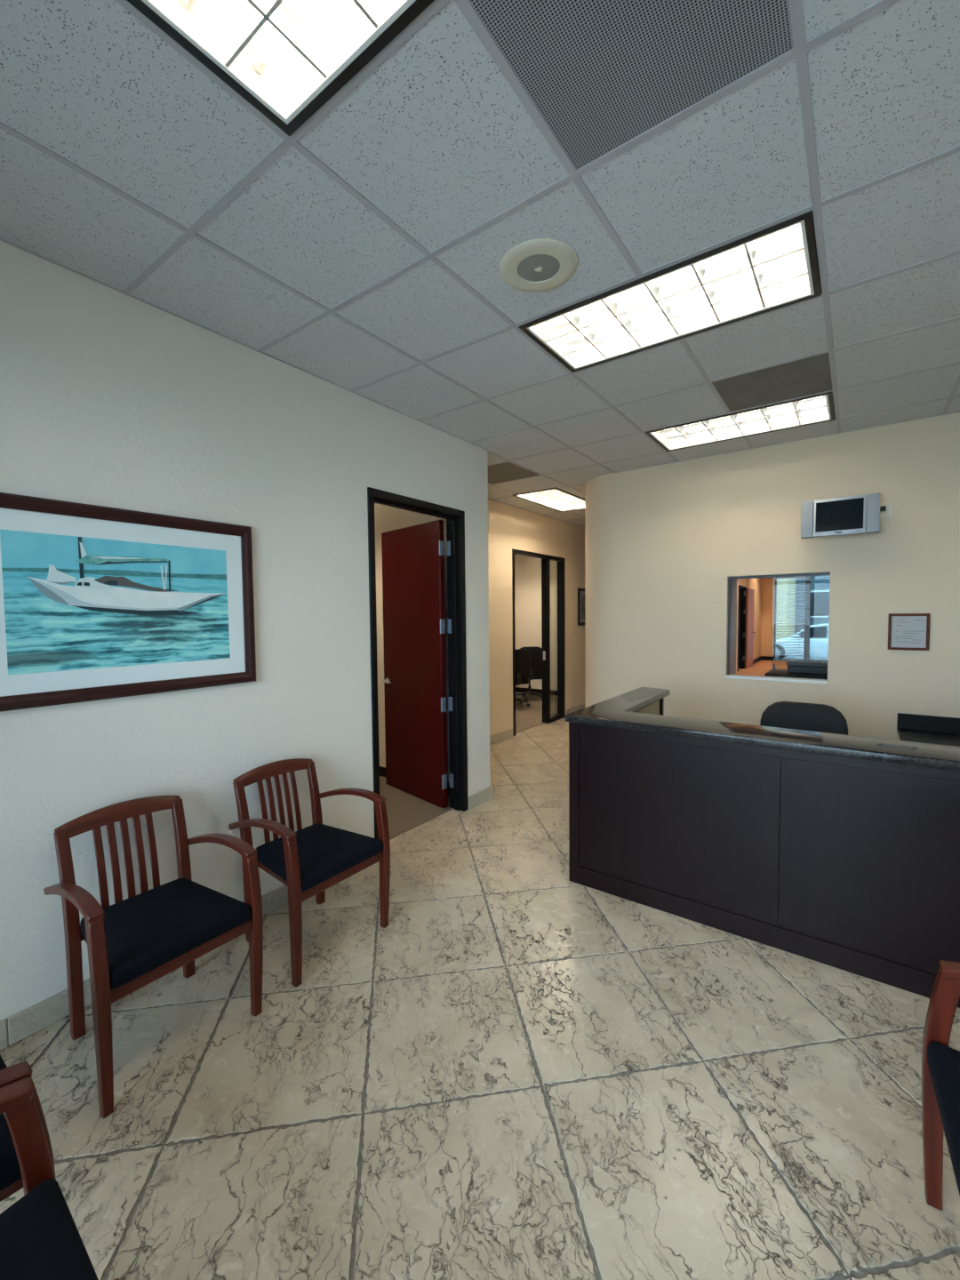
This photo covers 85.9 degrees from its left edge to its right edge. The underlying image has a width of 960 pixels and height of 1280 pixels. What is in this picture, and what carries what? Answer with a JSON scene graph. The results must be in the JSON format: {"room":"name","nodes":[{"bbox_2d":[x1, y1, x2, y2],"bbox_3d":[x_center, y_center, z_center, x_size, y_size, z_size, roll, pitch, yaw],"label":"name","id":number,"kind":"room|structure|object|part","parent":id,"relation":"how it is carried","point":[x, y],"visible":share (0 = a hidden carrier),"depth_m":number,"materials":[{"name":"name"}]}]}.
{"room":"office reception area","nodes":[
{"label":"office reception area","id":0,"kind":"room"},
{"bbox_2d":[0,240,490,1044],"bbox_3d":[-1.762,-0.100,2.929,1.180,3.160,4.650,2,4,36],"label":"wall","id":1,"kind":"structure","parent":0,"point":[109,397],"depth_m":2.49,"materials":[{"name":"white paint"}]},
{"bbox_2d":[0,492,255,711],"bbox_3d":[-1.503,-0.159,2.253,0.028,0.805,1.090,2,4,36],"label":"picture","id":2,"kind":"object","parent":1,"relation":"attached to","point":[97,603],"visible":1,"depth_m":2.19,"materials":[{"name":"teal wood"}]},
{"bbox_2d":[0,528,229,674],"bbox_3d":[-1.512,-0.158,2.247,0.003,0.538,0.842,2,4,36],"label":"print","id":3,"kind":"object","parent":2,"relation":"attached to","point":[72,603],"depth_m":2.17,"materials":[{"name":"paper"}]},
{"bbox_2d":[367,487,468,839],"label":"door","id":4,"kind":"structure","parent":1,"relation":"in","point":[412,556],"depth_m":4.29,"materials":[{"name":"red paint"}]},
{"bbox_3d":[-0.847,0.379,4.729,0.067,0.052,0.146,-3,4,-43],"label":"handle","id":5,"kind":"part","parent":4,"relation":"part of","materials":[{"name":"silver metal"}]},
{"bbox_3d":[-0.256,-0.741,4.174,0.043,0.116,0.003,2,4,36],"label":"hinge plate","id":6,"kind":"part","parent":4,"relation":"part of","materials":[{"name":"silver metal"}]},
{"bbox_3d":[-0.249,-0.112,4.206,0.043,0.116,0.003,2,4,36],"label":"hinge plate","id":7,"kind":"part","parent":4,"relation":"part of","materials":[{"name":"silver metal"}]},
{"bbox_3d":[-0.243,0.526,4.238,0.043,0.116,0.003,2,4,36],"label":"hinge plate","id":8,"kind":"part","parent":4,"relation":"part of","materials":[{"name":"silver metal"}]},
{"bbox_3d":[-0.237,1.165,4.270,0.043,0.116,0.003,2,4,36],"label":"hinge plate","id":9,"kind":"part","parent":4,"relation":"part of","materials":[{"name":"silver metal"}]},
{"bbox_2d":[374,503,449,782],"bbox_3d":[-2.499,-0.155,4.165,3.590,3.160,3.280,2,4,36],"label":"wall","id":10,"kind":"structure","parent":0,"point":[387,518],"depth_m":5.01,"materials":[{"name":"beige paint"}]},
{"bbox_2d":[379,766,449,793],"bbox_3d":[-1.492,1.296,5.513,3.490,0.094,0.015,2,4,36],"label":"baseboard","id":11,"kind":"structure","parent":10,"relation":"attached to","point":[382,770],"depth_m":5.11,"materials":[{"name":"black paint"}]},
{"bbox_2d":[0,659,959,1279],"bbox_3d":[2.602,1.181,9.159,9.400,0.126,20.776,2,4,36],"label":"floor","id":12,"kind":"structure","parent":0,"point":[530,1072],"depth_m":1.73,"materials":[{"name":"grey tile"}]},
{"bbox_2d":[0,1054,55,1201],"bbox_3d":[-1.316,1.155,1.044,0.570,0.834,0.585,2,4,36],"label":"armchair","id":13,"kind":"object","parent":12,"relation":"on","point":[11,1180],"visible":0.28,"depth_m":1.09,"materials":[{"name":"brown wood"}]},
{"bbox_3d":[-1.283,1.121,1.088,0.482,0.078,0.469,2,4,36],"label":"seat","id":14,"kind":"part","parent":13,"relation":"part of","materials":[{"name":"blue fabric"}]},
{"bbox_3d":[-1.144,1.183,0.967,0.022,0.038,0.453,2,4,41],"label":"rail","id":15,"kind":"part","parent":13,"relation":"part of","materials":[{"name":"brown wood"}]},
{"bbox_3d":[-1.107,0.948,0.888,0.046,0.114,0.516,2,4,37],"label":"armrest","id":16,"kind":"part","parent":13,"relation":"part of","materials":[{"name":"brown wood"}]},
{"bbox_3d":[-0.953,1.240,1.099,0.040,0.652,0.074,2,4,36],"label":"leg","id":17,"kind":"part","parent":13,"relation":"part of","materials":[{"name":"brown wood"}]},
{"bbox_2d":[0,1077,119,1279],"bbox_3d":[-0.868,1.168,0.693,0.570,0.834,0.585,2,4,38],"label":"armchair","id":18,"kind":"object","parent":12,"relation":"on","point":[40,1238],"visible":1,"depth_m":0.98,"materials":[{"name":"brown wood"}]},
{"bbox_3d":[-1.067,0.950,0.846,0.046,0.114,0.516,2,4,37],"label":"armrest","id":19,"kind":"part","parent":18,"relation":"part of","materials":[{"name":"brown wood"}]},
{"bbox_3d":[-0.916,1.241,1.060,0.040,0.652,0.074,2,4,38],"label":"leg","id":20,"kind":"part","parent":18,"relation":"part of","materials":[{"name":"brown wood"}]},
{"bbox_3d":[-0.834,1.135,0.736,0.482,0.078,0.469,2,4,38],"label":"seat","id":21,"kind":"part","parent":18,"relation":"part of","materials":[{"name":"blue fabric"}]},
{"bbox_2d":[43,795,263,1118],"bbox_3d":[-1.276,1.105,2.019,0.585,0.834,0.570,2,4,36],"label":"armchair","id":22,"kind":"object","parent":12,"relation":"on","point":[132,942],"visible":1,"depth_m":1.97,"materials":[{"name":"brown wood"}]},
{"bbox_3d":[-1.580,1.132,1.987,0.101,0.790,0.044,2,4,36],"label":"leg","id":23,"kind":"part","parent":22,"relation":"part of","materials":[{"name":"brown wood"}]},
{"bbox_3d":[-1.423,0.905,1.797,0.516,0.114,0.046,2,4,37],"label":"armrest","id":24,"kind":"part","parent":22,"relation":"part of","materials":[{"name":"brown wood"}]},
{"bbox_3d":[-1.223,1.214,1.662,0.074,0.652,0.040,2,4,36],"label":"leg","id":25,"kind":"part","parent":22,"relation":"part of","materials":[{"name":"brown wood"}]},
{"bbox_3d":[-1.497,0.724,2.159,0.045,0.082,0.452,2,4,36],"label":"crest rail","id":26,"kind":"part","parent":22,"relation":"part of","materials":[{"name":"brown wood"}]},
{"bbox_3d":[-1.230,1.076,1.984,0.469,0.078,0.482,2,4,36],"label":"seat","id":27,"kind":"part","parent":22,"relation":"part of","materials":[{"name":"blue fabric"}]},
{"bbox_3d":[-1.061,1.135,1.864,0.024,0.062,0.500,2,4,36],"label":"rail","id":28,"kind":"part","parent":22,"relation":"part of","materials":[{"name":"brown wood"}]},
{"bbox_3d":[-1.336,1.113,2.321,0.101,0.790,0.044,2,4,36],"label":"leg","id":29,"kind":"part","parent":22,"relation":"part of","materials":[{"name":"brown wood"}]},
{"bbox_3d":[-1.120,0.881,2.211,0.516,0.114,0.046,1,4,35],"label":"armrest","id":30,"kind":"part","parent":22,"relation":"part of","materials":[{"name":"brown wood"}]},
{"bbox_3d":[-0.914,1.190,2.085,0.074,0.652,0.040,2,4,36],"label":"leg","id":31,"kind":"part","parent":22,"relation":"part of","materials":[{"name":"brown wood"}]},
{"bbox_2d":[228,758,390,987],"bbox_3d":[-0.863,1.072,2.596,0.585,0.834,0.570,2,4,36],"label":"armchair","id":32,"kind":"object","parent":12,"relation":"on","point":[311,860],"visible":0.93,"depth_m":2.54,"materials":[{"name":"brown wood"}]},
{"bbox_3d":[-1.168,1.099,2.564,0.101,0.790,0.044,2,4,36],"label":"leg","id":33,"kind":"part","parent":32,"relation":"part of","materials":[{"name":"brown wood"}]},
{"bbox_3d":[-1.011,0.872,2.374,0.516,0.114,0.046,2,4,37],"label":"armrest","id":34,"kind":"part","parent":32,"relation":"part of","materials":[{"name":"brown wood"}]},
{"bbox_3d":[-0.942,1.108,2.426,0.453,0.038,0.022,2,4,41],"label":"rail","id":35,"kind":"part","parent":32,"relation":"part of","materials":[{"name":"brown wood"}]},
{"bbox_3d":[-1.085,0.691,2.736,0.045,0.082,0.452,2,4,36],"label":"crest rail","id":36,"kind":"part","parent":32,"relation":"part of","materials":[{"name":"brown wood"}]},
{"bbox_3d":[-0.811,1.181,2.239,0.074,0.652,0.040,2,4,36],"label":"leg","id":37,"kind":"part","parent":32,"relation":"part of","materials":[{"name":"brown wood"}]},
{"bbox_3d":[-0.924,1.080,2.898,0.101,0.790,0.044,2,4,36],"label":"leg","id":38,"kind":"part","parent":32,"relation":"part of","materials":[{"name":"brown wood"}]},
{"bbox_3d":[-0.818,1.042,2.562,0.469,0.078,0.482,2,4,36],"label":"seat","id":39,"kind":"part","parent":32,"relation":"part of","materials":[{"name":"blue fabric"}]},
{"bbox_3d":[-0.649,1.102,2.441,0.024,0.062,0.500,2,4,36],"label":"rail","id":40,"kind":"part","parent":32,"relation":"part of","materials":[{"name":"brown wood"}]},
{"bbox_3d":[-0.708,0.848,2.788,0.516,0.114,0.046,1,4,35],"label":"armrest","id":41,"kind":"part","parent":32,"relation":"part of","materials":[{"name":"brown wood"}]},
{"bbox_3d":[-0.502,1.156,2.662,0.074,0.652,0.040,2,4,36],"label":"leg","id":42,"kind":"part","parent":32,"relation":"part of","materials":[{"name":"brown wood"}]},
{"bbox_2d":[515,648,531,706],"bbox_3d":[0.554,0.645,8.959,0.650,1.004,0.662,-2,3,-18],"label":"swivel chair","id":43,"kind":"object","parent":12,"relation":"on","point":[523,656],"visible":0.43,"depth_m":8.72,"materials":[{"name":"black fabric"}]},
{"bbox_3d":[0.552,0.703,8.979,0.500,0.088,0.500,-1,3,-18],"label":"seat","id":44,"kind":"part","parent":43,"relation":"part of","materials":[{"name":"black fabric"}]},
{"bbox_3d":[0.706,1.046,8.944,0.280,0.070,0.052,0,3,19],"label":"leg","id":45,"kind":"part","parent":43,"relation":"part of","materials":[{"name":"black plastic"}]},
{"bbox_3d":[0.628,0.434,8.719,0.498,0.560,0.151,-1,3,-18],"label":"backrest","id":46,"kind":"part","parent":43,"relation":"part of","materials":[{"name":"black fabric"}]},
{"bbox_2d":[515,646,542,700],"bbox_3d":[0.924,0.608,9.625,0.650,1.004,0.662,-1,3,0],"label":"swivel chair","id":47,"kind":"object","parent":12,"relation":"on","point":[535,652],"visible":0.44,"depth_m":9.35,"materials":[{"name":"black fabric"}]},
{"bbox_3d":[0.771,1.009,9.663,0.280,0.070,0.052,-1,3,0],"label":"leg","id":48,"kind":"part","parent":47,"relation":"part of","materials":[{"name":"black plastic"}]},
{"bbox_3d":[0.924,0.398,9.372,0.498,0.560,0.151,-1,3,0],"label":"backrest","id":49,"kind":"part","parent":47,"relation":"part of","materials":[{"name":"black fabric"}]},
{"bbox_3d":[1.058,1.011,9.566,0.280,0.070,0.052,2,4,37],"label":"leg","id":50,"kind":"part","parent":47,"relation":"part of","materials":[{"name":"black plastic"}]},
{"bbox_2d":[565,687,959,1007],"bbox_3d":[1.799,0.937,2.980,2.216,1.012,1.391,2,4,36],"label":"reception desk","id":51,"kind":"object","parent":12,"relation":"on","point":[842,852],"visible":1,"depth_m":2.46,"materials":[{"name":"brown wood"}]},
{"bbox_3d":[0.984,0.938,3.539,0.149,0.970,1.095,2,4,36],"label":"return panel","id":52,"kind":"part","parent":51,"relation":"part of","materials":[{"name":"beige laminate"}]},
{"bbox_3d":[1.325,0.912,3.989,0.169,0.970,0.035,2,4,36],"label":"post","id":53,"kind":"part","parent":51,"relation":"part of","materials":[{"name":"brown wood"}]},
{"bbox_3d":[1.008,0.947,2.755,1.028,0.820,0.021,2,4,36],"label":"panel","id":54,"kind":"part","parent":51,"relation":"part of","materials":[{"name":"brown wood"}]},
{"bbox_2d":[565,687,959,771],"bbox_3d":[1.794,0.453,2.955,2.216,0.042,1.391,2,4,36],"label":"countertop","id":55,"kind":"structure","parent":51,"relation":"on","point":[619,711],"depth_m":2.52,"materials":[{"name":"grey stone"}]},
{"bbox_3d":[1.445,0.528,2.406,2.128,0.045,0.030,2,4,36],"label":"rail","id":56,"kind":"part","parent":51,"relation":"part of","materials":[{"name":"grey stone"}]},
{"bbox_3d":[1.454,1.421,2.451,2.128,0.105,0.030,2,4,36],"label":"rail","id":57,"kind":"part","parent":51,"relation":"part of","materials":[{"name":"brown wood"}]},
{"bbox_3d":[1.868,0.970,2.127,1.098,0.820,0.021,2,4,36],"label":"panel","id":58,"kind":"part","parent":51,"relation":"part of","materials":[{"name":"brown wood"}]},
{"bbox_2d":[764,668,827,679],"bbox_3d":[3.561,0.805,5.072,1.290,0.930,0.540,2,4,36],"label":"desk","id":59,"kind":"object","parent":12,"relation":"on","point":[781,673],"visible":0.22,"depth_m":5.12,"materials":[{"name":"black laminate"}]},
{"bbox_2d":[786,660,827,674],"bbox_3d":[3.450,0.280,5.223,0.570,0.105,0.320,2,4,36],"label":"printer","id":60,"kind":"object","parent":59,"relation":"on","point":[804,667],"visible":0.58,"depth_m":5.18,"materials":[{"name":"black plastic"}]},
{"bbox_3d":[3.449,0.243,5.221,0.570,0.030,0.320,2,4,36],"label":"lid","id":61,"kind":"part","parent":60,"relation":"part of","materials":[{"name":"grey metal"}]},
{"bbox_2d":[760,701,847,735],"bbox_3d":[1.970,0.928,3.189,0.650,1.004,0.662,2,4,36],"label":"swivel chair","id":62,"kind":"object","parent":12,"relation":"on","point":[788,715],"visible":0.03,"depth_m":3.35,"materials":[{"name":"black fabric"}]},
{"bbox_2d":[896,712,959,746],"bbox_3d":[3.188,0.958,3.480,0.562,0.772,0.677,2,4,36],"label":"credenza","id":63,"kind":"object","parent":12,"relation":"on","point":[910,727],"visible":0.29,"depth_m":3.73,"materials":[{"name":"black laminate"}]},
{"bbox_2d":[896,728,959,746],"bbox_3d":[3.195,0.700,3.479,0.562,0.028,0.647,2,4,36],"label":"countertop","id":64,"kind":"structure","parent":63,"relation":"on","point":[904,734],"depth_m":3.60,"materials":[{"name":"black laminate"}]},
{"bbox_2d":[921,960,959,1210],"bbox_3d":[1.304,1.130,1.020,0.585,0.834,0.570,1,3,33],"label":"armchair","id":65,"kind":"object","parent":12,"relation":"on","point":[940,1063],"visible":1,"depth_m":1.36,"materials":[{"name":"brown wood"}]},
{"bbox_3d":[1.256,1.098,1.050,0.469,0.078,0.482,1,3,33],"label":"seat","id":66,"kind":"part","parent":65,"relation":"part of","materials":[{"name":"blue fabric"}]},
{"bbox_3d":[1.436,0.905,1.228,0.516,0.114,0.046,1,4,34],"label":"armrest","id":67,"kind":"part","parent":65,"relation":"part of","materials":[{"name":"brown wood"}]},
{"bbox_2d":[0,0,959,527],"bbox_3d":[2.709,-2.003,9.273,9.700,0.249,20.370,2,4,36],"label":"ceiling","id":68,"kind":"structure","parent":0,"point":[360,250],"depth_m":1.77,"materials":[{"name":"grey paint"}]},
{"bbox_2d":[126,0,434,135],"bbox_3d":[-0.240,-1.480,0.893,1.190,0.119,0.585,2,4,36],"label":"ceiling light","id":69,"kind":"object","parent":68,"relation":"attached to","point":[287,59],"visible":1,"depth_m":1.28,"materials":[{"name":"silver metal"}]},
{"bbox_3d":[-0.187,-1.454,0.967,1.142,0.046,0.038,2,4,36],"label":"long blade","id":70,"kind":"part","parent":69,"relation":"part of","materials":[{"name":"silver metal"}]},
{"bbox_3d":[-0.547,-1.458,1.119,0.038,0.046,0.537,2,4,36],"label":"cross blade","id":71,"kind":"part","parent":69,"relation":"part of","materials":[{"name":"silver metal"}]},
{"bbox_3d":[-0.393,-1.454,1.007,0.038,0.046,0.537,2,4,36],"label":"cross blade","id":72,"kind":"part","parent":69,"relation":"part of","materials":[{"name":"silver metal"}]},
{"bbox_2d":[488,462,539,484],"bbox_3d":[0.195,-1.648,5.102,0.590,0.006,0.590,2,4,36],"label":"ceiling vent","id":73,"kind":"object","parent":68,"relation":"in","point":[506,471],"visible":0.71,"depth_m":5.09,"materials":[{"name":"grey metal"}]},
{"bbox_2d":[499,238,578,292],"bbox_3d":[0.234,-1.488,2.064,0.312,0.011,0.312,2,4,36],"label":"ceiling speaker","id":74,"kind":"object","parent":68,"relation":"attached to","point":[541,264],"visible":1,"depth_m":2.04,"materials":[{"name":"beige paint"}]},
{"bbox_2d":[517,254,559,281],"bbox_3d":[0.234,-1.486,2.064,0.172,0.004,0.172,2,4,36],"label":"grille","id":75,"kind":"object","parent":74,"relation":"attached to","point":[531,268],"depth_m":2.06,"materials":[{"name":"grey metal"}]},
{"bbox_2d":[512,487,585,511],"bbox_3d":[0.969,-1.767,6.342,0.570,0.119,1.220,2,4,36],"label":"ceiling light","id":76,"kind":"object","parent":68,"relation":"attached to","point":[556,499],"visible":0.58,"depth_m":6.32,"materials":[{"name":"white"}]},
{"bbox_3d":[0.739,-1.718,6.029,0.522,0.046,0.038,2,4,36],"label":"cross blade","id":77,"kind":"part","parent":76,"relation":"part of","materials":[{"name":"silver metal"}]},
{"bbox_3d":[0.855,-1.728,6.186,0.522,0.046,0.038,2,4,36],"label":"cross blade","id":78,"kind":"part","parent":76,"relation":"part of","materials":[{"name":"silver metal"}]},
{"bbox_3d":[0.899,-1.738,6.395,0.038,0.046,1.172,2,4,36],"label":"long blade","id":79,"kind":"part","parent":76,"relation":"part of","materials":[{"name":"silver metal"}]},
{"bbox_3d":[0.970,-1.737,6.343,0.522,0.046,0.038,2,4,36],"label":"cross blade","id":80,"kind":"part","parent":76,"relation":"part of","materials":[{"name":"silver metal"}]},
{"bbox_3d":[1.040,-1.735,6.292,0.038,0.046,1.172,2,4,36],"label":"long blade","id":81,"kind":"part","parent":76,"relation":"part of","materials":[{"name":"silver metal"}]},
{"bbox_3d":[1.085,-1.746,6.501,0.522,0.046,0.038,2,4,36],"label":"cross blade","id":82,"kind":"part","parent":76,"relation":"part of","materials":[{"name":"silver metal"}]},
{"bbox_3d":[1.200,-1.755,6.659,0.522,0.046,0.038,2,4,36],"label":"cross blade","id":83,"kind":"part","parent":76,"relation":"part of","materials":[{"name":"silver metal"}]},
{"bbox_2d":[467,0,794,171],"bbox_3d":[0.366,-1.453,1.207,0.606,0.010,0.606,2,4,36],"label":"ceiling vent","id":84,"kind":"object","parent":68,"relation":"in","point":[601,75],"visible":1,"depth_m":1.28,"materials":[{"name":"metal"}]},
{"bbox_2d":[518,210,821,372],"bbox_3d":[0.839,-1.565,2.368,1.190,0.119,0.585,2,4,36],"label":"ceiling light","id":85,"kind":"object","parent":68,"relation":"attached to","point":[773,268],"visible":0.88,"depth_m":2.35,"materials":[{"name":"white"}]},
{"bbox_3d":[0.531,-1.543,2.594,0.038,0.046,0.537,2,4,36],"label":"cross blade","id":86,"kind":"part","parent":85,"relation":"part of","materials":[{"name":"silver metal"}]},
{"bbox_3d":[0.685,-1.539,2.481,0.038,0.046,0.537,2,4,36],"label":"cross blade","id":87,"kind":"part","parent":85,"relation":"part of","materials":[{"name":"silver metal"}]},
{"bbox_3d":[0.839,-1.535,2.369,0.038,0.046,0.537,2,4,36],"label":"cross blade","id":88,"kind":"part","parent":85,"relation":"part of","materials":[{"name":"silver metal"}]},
{"bbox_3d":[0.786,-1.531,2.297,1.142,0.046,0.038,2,4,36],"label":"long blade","id":89,"kind":"part","parent":85,"relation":"part of","materials":[{"name":"silver metal"}]},
{"bbox_3d":[0.892,-1.539,2.441,1.142,0.046,0.038,2,4,36],"label":"long blade","id":90,"kind":"part","parent":85,"relation":"part of","materials":[{"name":"silver metal"}]},
{"bbox_3d":[0.993,-1.531,2.257,0.038,0.046,0.537,2,4,36],"label":"cross blade","id":91,"kind":"part","parent":85,"relation":"part of","materials":[{"name":"silver metal"}]},
{"bbox_3d":[1.146,-1.526,2.145,0.038,0.046,0.537,2,4,36],"label":"cross blade","id":92,"kind":"part","parent":85,"relation":"part of","materials":[{"name":"silver metal"}]},
{"bbox_2d":[644,392,835,451],"bbox_3d":[1.917,-1.650,3.842,1.190,0.119,0.585,2,4,36],"label":"ceiling light","id":93,"kind":"object","parent":68,"relation":"attached to","point":[820,408],"visible":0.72,"depth_m":3.85,"materials":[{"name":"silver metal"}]},
{"bbox_3d":[1.610,-1.628,4.068,0.038,0.046,0.537,2,4,36],"label":"cross blade","id":94,"kind":"part","parent":93,"relation":"part of","materials":[{"name":"silver metal"}]},
{"bbox_3d":[1.764,-1.624,3.956,0.038,0.046,0.537,2,4,36],"label":"cross blade","id":95,"kind":"part","parent":93,"relation":"part of","materials":[{"name":"silver metal"}]},
{"bbox_3d":[1.917,-1.620,3.844,0.038,0.046,0.537,2,4,36],"label":"cross blade","id":96,"kind":"part","parent":93,"relation":"part of","materials":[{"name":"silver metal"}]},
{"bbox_3d":[1.865,-1.616,3.772,1.142,0.046,0.038,2,4,36],"label":"long blade","id":97,"kind":"part","parent":93,"relation":"part of","materials":[{"name":"silver metal"}]},
{"bbox_3d":[1.970,-1.624,3.916,1.142,0.046,0.038,2,4,36],"label":"long blade","id":98,"kind":"part","parent":93,"relation":"part of","materials":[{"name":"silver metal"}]},
{"bbox_3d":[2.071,-1.616,3.732,0.038,0.046,0.537,2,4,36],"label":"cross blade","id":99,"kind":"part","parent":93,"relation":"part of","materials":[{"name":"silver metal"}]},
{"bbox_3d":[2.225,-1.612,3.619,0.038,0.046,0.537,2,4,36],"label":"cross blade","id":100,"kind":"part","parent":93,"relation":"part of","materials":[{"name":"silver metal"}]},
{"bbox_2d":[712,352,832,411],"bbox_3d":[1.804,-1.567,3.173,0.590,0.006,0.590,2,4,36],"label":"ceiling vent","id":101,"kind":"object","parent":68,"relation":"in","point":[810,375],"visible":1,"depth_m":3.15,"materials":[{"name":"grey metal"}]},
{"bbox_2d":[488,499,585,735],"bbox_3d":[1.533,-0.354,7.307,1.330,3.160,6.320,2,4,36],"label":"wall","id":102,"kind":"structure","parent":0,"point":[509,527],"depth_m":6.72,"materials":[{"name":"beige paint"}]},
{"bbox_2d":[512,548,565,735],"bbox_3d":[0.828,0.006,7.351,0.105,2.450,1.475,2,4,36],"label":"door","id":103,"kind":"structure","parent":102,"relation":"in","point":[547,718],"depth_m":7.53,"materials":[{"name":"black paint"}]},
{"bbox_3d":[0.937,0.227,7.521,0.040,0.130,0.004,2,4,36],"label":"strike plate","id":104,"kind":"part","parent":103,"relation":"part of","materials":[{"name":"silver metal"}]},
{"bbox_3d":[1.115,1.178,7.788,0.105,0.060,0.420,2,4,36],"label":"sill","id":105,"kind":"part","parent":103,"relation":"part of","materials":[{"name":"black paint"}]},
{"bbox_2d":[577,587,585,625],"bbox_3d":[1.775,-0.548,8.533,0.023,0.600,0.680,2,4,36],"label":"picture","id":106,"kind":"object","parent":102,"relation":"attached to","point":[581,592],"visible":0.41,"depth_m":8.36,"materials":[{"name":"black"}]},
{"bbox_2d":[581,593,585,619],"bbox_3d":[1.773,-0.548,8.535,0.002,0.410,0.470,2,4,36],"label":"print","id":107,"kind":"object","parent":106,"relation":"attached to","point":[583,596],"depth_m":8.42},
{"bbox_2d":[514,412,959,740],"bbox_3d":[4.478,-0.607,11.749,9.500,3.160,14.320,2,4,36],"label":"wall","id":108,"kind":"structure","parent":0,"point":[664,542],"depth_m":4.39,"materials":[{"name":"beige paint"}]},
{"bbox_2d":[0,704,584,1050],"bbox_3d":[0.103,1.285,5.422,1.074,0.105,10.536,2,4,36],"label":"baseboard","id":109,"kind":"structure","parent":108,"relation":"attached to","point":[20,1025],"depth_m":2.06,"materials":[{"name":"tile"}]},
{"bbox_2d":[515,687,557,695],"bbox_3d":[0.561,1.012,10.742,4.230,0.094,0.015,2,4,36],"label":"baseboard","id":110,"kind":"structure","parent":108,"relation":"attached to","point":[517,689],"depth_m":10.35,"materials":[{"name":"black paint"}]},
{"bbox_2d":[729,578,737,674],"bbox_3d":[6.209,-0.398,12.772,0.021,2.596,1.450,2,4,36],"label":"trim","id":111,"kind":"structure","parent":108,"relation":"attached to","point":[733,582],"depth_m":13.01,"materials":[{"name":"grey paint"}]},
{"bbox_2d":[736,584,755,671],"bbox_3d":[7.402,-0.343,14.456,0.220,2.300,2.079,2,4,40],"label":"door","id":112,"kind":"structure","parent":108,"relation":"in","point":[745,612],"depth_m":14.42,"materials":[{"name":"black paint"}]},
{"bbox_2d":[752,656,773,663],"bbox_3d":[8.835,0.643,16.120,0.360,0.126,1.950,2,4,36],"label":"baseboard","id":113,"kind":"structure","parent":108,"relation":"attached to","point":[763,658],"depth_m":16.84,"materials":[{"name":"black paint"}]},
{"bbox_2d":[725,572,830,684],"bbox_3d":[2.523,-0.105,4.399,0.752,0.900,0.126,2,4,36],"label":"window","id":114,"kind":"structure","parent":108,"relation":"in","point":[728,676],"depth_m":4.45,"materials":[{"name":"white paint"}]},
{"bbox_3d":[2.527,0.333,4.421,0.752,0.024,0.126,2,4,36],"label":"sill","id":115,"kind":"part","parent":114,"relation":"part of","materials":[{"name":"white wood"}]},
{"bbox_2d":[773,575,830,661],"bbox_3d":[10.997,-0.670,15.759,3.500,2.750,0.100,2,4,36],"label":"window","id":116,"kind":"structure","parent":108,"relation":"in","point":[816,589],"depth_m":16.25,"materials":[{"name":"clear glass"}]},
{"bbox_2d":[773,576,806,655],"bbox_3d":[9.850,-0.741,16.408,0.840,2.550,0.060,2,4,36],"label":"window blind","id":117,"kind":"object","parent":116,"relation":"attached to","point":[796,577],"visible":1,"depth_m":16.31,"materials":[{"name":"grey plastic"}]},
{"bbox_3d":[9.838,-1.979,16.345,0.840,0.070,0.060,2,4,36],"label":"head rail","id":118,"kind":"part","parent":117,"relation":"part of","materials":[{"name":"grey"}]},
{"bbox_3d":[9.941,-0.698,16.530,0.785,2.630,0.010,2,4,36],"label":"pane","id":119,"kind":"part","parent":116,"relation":"part of","materials":[{"name":"clear glass"}]},
{"bbox_3d":[10.870,-0.673,15.852,1.215,2.630,0.010,2,4,36],"label":"pane","id":120,"kind":"part","parent":116,"relation":"part of","materials":[{"name":"clear glass"}]},
{"bbox_2d":[800,492,879,538],"bbox_3d":[2.766,-0.941,3.970,0.486,0.290,0.209,2,4,36],"label":"television","id":121,"kind":"object","parent":108,"relation":"attached to","point":[841,516],"visible":1,"depth_m":3.89,"materials":[{"name":"silver metal"}]},
{"bbox_3d":[2.566,-0.942,4.043,0.076,0.290,0.078,2,4,36],"label":"speaker panel","id":122,"kind":"part","parent":121,"relation":"part of","materials":[{"name":"silver metal"}]},
{"bbox_3d":[2.897,-0.933,3.801,0.076,0.290,0.078,2,4,36],"label":"speaker panel","id":123,"kind":"part","parent":121,"relation":"part of","materials":[{"name":"silver metal"}]},
{"bbox_2d":[880,502,893,518],"bbox_3d":[3.060,-0.977,3.880,0.070,0.114,0.008,2,4,36],"label":"wall outlet","id":124,"kind":"object","parent":108,"relation":"attached to","point":[888,513],"visible":0.98,"depth_m":3.87,"materials":[{"name":"beige plastic"}]},
{"bbox_2d":[880,505,886,511],"bbox_3d":[3.025,-0.985,3.871,0.033,0.033,0.047,2,4,36],"label":"plug","id":125,"kind":"object","parent":124,"relation":"attached to","point":[883,508],"visible":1,"depth_m":3.85,"materials":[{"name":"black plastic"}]},
{"bbox_2d":[888,613,930,650],"bbox_3d":[3.185,-0.061,3.833,0.238,0.272,0.018,2,4,36],"label":"certificate","id":126,"kind":"object","parent":108,"relation":"attached to","point":[906,631],"visible":1,"depth_m":3.83,"materials":[{"name":"grey paper"}]}
]}

